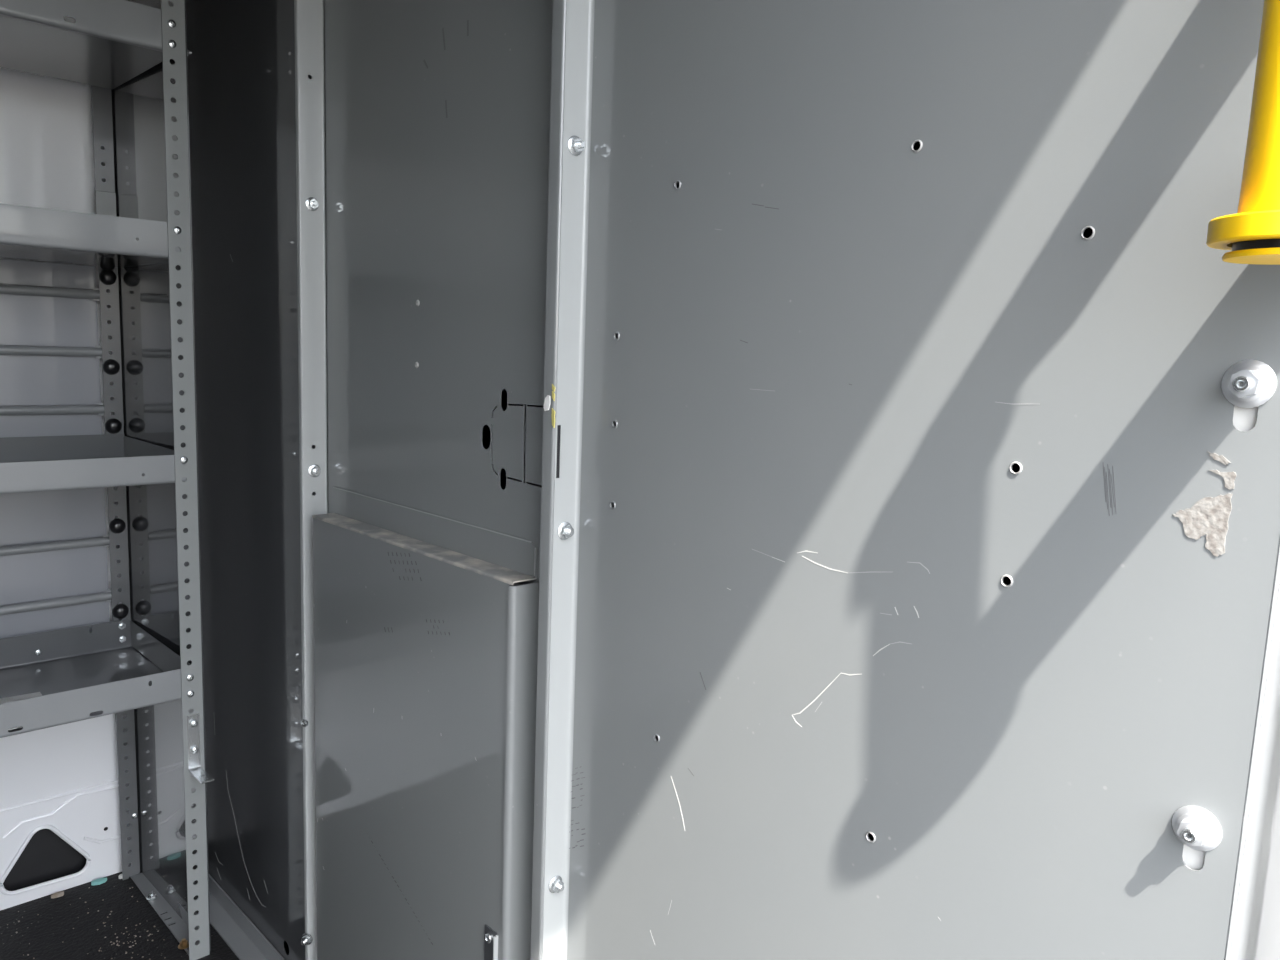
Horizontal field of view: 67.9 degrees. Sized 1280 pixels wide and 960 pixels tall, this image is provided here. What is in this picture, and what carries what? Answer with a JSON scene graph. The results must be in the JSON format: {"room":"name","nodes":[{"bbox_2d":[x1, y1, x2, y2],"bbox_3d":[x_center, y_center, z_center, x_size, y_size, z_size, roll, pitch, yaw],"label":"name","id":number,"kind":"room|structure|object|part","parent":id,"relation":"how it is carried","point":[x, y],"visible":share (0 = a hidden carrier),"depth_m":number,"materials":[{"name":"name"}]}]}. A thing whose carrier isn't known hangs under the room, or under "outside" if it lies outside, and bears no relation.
{"room":"cargo van interior","nodes":[
{"label":"cargo van interior","id":0,"kind":"room"},
{"bbox_2d":[0,871,288,959],"bbox_3d":[-1.232,0.869,0.139,3.500,0.040,1.710,-5,11,-44],"label":"floor","id":1,"kind":"structure","parent":0,"point":[51,935],"depth_m":1.45,"materials":[{"name":"black rubber"}]},
{"bbox_2d":[51,891,63,897],"bbox_3d":[-0.936,0.667,1.527,0.019,0.005,0.008,-5,11,-44],"label":"clump","id":2,"kind":"object","parent":1,"relation":"on","point":[61,893],"visible":1,"depth_m":1.53,"materials":[{"name":"beige"}]},
{"bbox_2d":[7,886,165,959],"bbox_3d":[-0.832,0.685,1.436,0.173,0.002,0.267,-5,11,-44],"label":"crumbs","id":3,"kind":"object","parent":1,"relation":"on","point":[114,886],"visible":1,"depth_m":1.43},
{"bbox_2d":[91,877,106,884],"bbox_3d":[-0.893,0.663,1.568,0.023,0.005,0.011,-5,11,-44],"label":"chip","id":4,"kind":"object","parent":1,"relation":"on","point":[99,881],"visible":1,"depth_m":1.57,"materials":[{"name":"teal"}]},
{"bbox_2d":[0,0,213,959],"bbox_3d":[-1.030,-0.042,1.069,0.947,1.525,0.364,-5,11,-44],"label":"shelving unit","id":5,"kind":"object","parent":1,"relation":"on","point":[59,641],"visible":1,"depth_m":1.40,"materials":[{"name":"grey paint"}]},
{"bbox_2d":[0,692,41,729],"bbox_3d":[-0.899,0.310,1.194,0.272,0.001,0.146,-5,11,-44],"label":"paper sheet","id":6,"kind":"object","parent":5,"relation":"on","point":[36,694],"visible":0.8,"depth_m":1.30,"materials":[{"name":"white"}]},
{"bbox_3d":[-1.146,-0.253,1.147,0.888,0.020,0.014,-5,11,-44],"label":"rail","id":7,"kind":"part","parent":5,"relation":"part of","materials":[{"name":"grey paint"}]},
{"bbox_3d":[-1.149,-0.167,1.158,0.888,0.020,0.014,-5,11,-44],"label":"rail","id":8,"kind":"part","parent":5,"relation":"part of","materials":[{"name":"grey paint"}]},
{"bbox_3d":[-1.153,-0.080,1.170,0.888,0.020,0.014,-5,11,-44],"label":"rail","id":9,"kind":"part","parent":5,"relation":"part of","materials":[{"name":"grey paint"}]},
{"bbox_3d":[-1.161,0.126,1.198,0.888,0.020,0.014,-5,11,-44],"label":"rail","id":10,"kind":"part","parent":5,"relation":"part of","materials":[{"name":"grey metal"}]},
{"bbox_3d":[-1.164,0.214,1.211,0.888,0.020,0.014,-5,11,-44],"label":"rail","id":11,"kind":"part","parent":5,"relation":"part of","materials":[{"name":"grey metal"}]},
{"bbox_2d":[0,0,162,89],"bbox_3d":[-1.021,-0.561,1.004,0.912,0.052,0.282,-5,11,-44],"label":"tray","id":12,"kind":"object","parent":5,"relation":"on","point":[110,44],"depth_m":1.20,"materials":[{"name":"grey paint"}]},
{"bbox_2d":[0,203,179,266],"bbox_3d":[-1.031,-0.303,1.039,0.912,0.049,0.282,-5,11,-44],"label":"tray","id":13,"kind":"object","parent":5,"relation":"on","point":[26,233],"depth_m":1.20,"materials":[{"name":"grey paint"}]},
{"bbox_2d":[0,434,186,494],"bbox_3d":[-1.042,-0.004,1.080,0.912,0.042,0.282,-5,11,-44],"label":"tray","id":14,"kind":"object","parent":5,"relation":"on","point":[69,462],"depth_m":1.28,"materials":[{"name":"grey paint"}]},
{"bbox_2d":[0,619,189,737],"bbox_3d":[-1.053,0.296,1.121,0.912,0.048,0.282,-5,11,-44],"label":"tray","id":15,"kind":"object","parent":5,"relation":"on","point":[80,674],"depth_m":1.40,"materials":[{"name":"grey paint"}]},
{"bbox_3d":[-0.808,-0.417,1.438,0.028,0.036,0.002,-5,11,-44],"label":"splice plate","id":16,"kind":"part","parent":5,"relation":"part of","materials":[{"name":"grey paint"}]},
{"bbox_3d":[-0.830,-0.092,1.493,0.026,1.525,0.026,-5,11,-44],"label":"post","id":17,"kind":"part","parent":5,"relation":"part of","materials":[{"name":"metal"}]},
{"bbox_3d":[-0.716,-0.078,1.404,0.313,1.521,0.001,10,11,44],"label":"panel","id":18,"kind":"part","parent":5,"relation":"part of","materials":[{"name":"paint"}]},
{"bbox_3d":[-0.743,0.667,1.490,0.024,0.024,0.282,-5,11,-44],"label":"foot rail","id":19,"kind":"part","parent":5,"relation":"part of","materials":[{"name":"grey metal"}]},
{"bbox_3d":[-0.624,-0.057,1.294,0.028,1.525,0.026,-5,11,-44],"label":"post","id":20,"kind":"part","parent":5,"relation":"part of","materials":[{"name":"grey metal"}]},
{"bbox_2d":[209,874,284,959],"bbox_3d":[-0.625,0.676,1.451,0.032,0.030,0.440,-5,11,-44],"label":"rail","id":21,"kind":"object","parent":1,"relation":"on","point":[235,928],"depth_m":1.45,"materials":[{"name":"grey metal"}]},
{"bbox_3d":[-0.625,0.690,1.453,0.032,0.002,0.440,-5,11,-44],"label":"leg","id":22,"kind":"part","parent":21,"relation":"part of","materials":[{"name":"grey paint"}]},
{"bbox_2d":[186,0,304,959],"bbox_3d":[-0.598,-0.085,1.365,0.014,1.563,0.534,-5,11,-44],"label":"partition panel","id":23,"kind":"object","parent":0,"point":[241,63],"visible":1,"depth_m":1.32,"materials":[{"name":"grey paint"}]},
{"bbox_2d":[0,16,679,910],"bbox_3d":[-1.384,-0.066,1.002,4.600,1.565,0.038,-5,11,-44],"label":"wall","id":24,"kind":"structure","parent":0,"point":[60,830],"depth_m":1.49,"materials":[{"name":"white paint"}]},
{"bbox_2d":[294,0,565,959],"bbox_3d":[-0.240,-0.021,1.000,0.043,1.563,0.494,-5,11,-44],"label":"partition panel","id":25,"kind":"object","parent":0,"point":[429,133],"visible":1,"depth_m":0.98,"materials":[{"name":"grey paint"}]},
{"bbox_2d":[312,487,538,959],"bbox_3d":[-0.262,0.393,1.068,0.035,0.723,0.414,-5,11,-44],"label":"door","id":26,"kind":"structure","parent":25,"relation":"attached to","point":[426,650],"depth_m":1.01,"materials":[{"name":"grey paint"}]},
{"bbox_2d":[656,142,1092,840],"bbox_3d":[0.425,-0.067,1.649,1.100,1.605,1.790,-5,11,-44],"label":"holes","id":27,"kind":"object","parent":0,"point":[1088,232],"depth_m":2.01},
{"bbox_2d":[542,0,1279,959],"bbox_3d":[0.117,0.040,0.646,0.029,1.563,0.532,-5,11,-44],"label":"partition panel","id":28,"kind":"object","parent":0,"point":[826,375],"visible":1,"depth_m":0.60,"materials":[{"name":"grey paint"}]},
{"bbox_2d":[1172,806,1221,850],"bbox_3d":[0.286,0.182,0.491,0.014,0.024,0.024,-5,11,-44],"label":"washer","id":29,"kind":"object","parent":28,"relation":"in","point":[1199,828],"depth_m":0.49,"materials":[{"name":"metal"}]},
{"bbox_2d":[1221,360,1276,407],"bbox_3d":[0.294,-0.047,0.461,0.014,0.024,0.024,-5,11,-44],"label":"washer","id":30,"kind":"object","parent":28,"relation":"in","point":[1244,383],"depth_m":0.46,"materials":[{"name":"metal"}]},
{"bbox_3d":[-0.234,0.314,-0.160,4.600,1.915,0.040,-5,11,-44],"label":"wall","id":31,"kind":"structure","parent":0,"visible":0},
{"bbox_2d":[1183,406,1279,959],"bbox_3d":[0.348,0.071,0.476,0.091,1.565,0.175,-5,11,-44],"label":"trim","id":32,"kind":"structure","parent":31,"relation":"attached to","point":[1256,933],"depth_m":0.47,"materials":[{"name":"white paint"}]},
{"bbox_2d":[1206,0,1279,264],"bbox_3d":[0.292,-0.208,0.390,0.153,0.238,0.054,-5,11,-44],"label":"handle","id":33,"kind":"object","parent":31,"relation":"attached to","point":[1252,234],"visible":1,"depth_m":0.36,"materials":[{"name":"yellow plastic"}]},
{"bbox_2d":[1232,238,1279,250],"bbox_3d":[0.253,-0.095,0.372,0.037,0.011,0.037,-5,11,-44],"label":"ring","id":34,"kind":"object","parent":33,"relation":"attached to","point":[1238,244],"depth_m":0.36,"materials":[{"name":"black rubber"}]}
]}

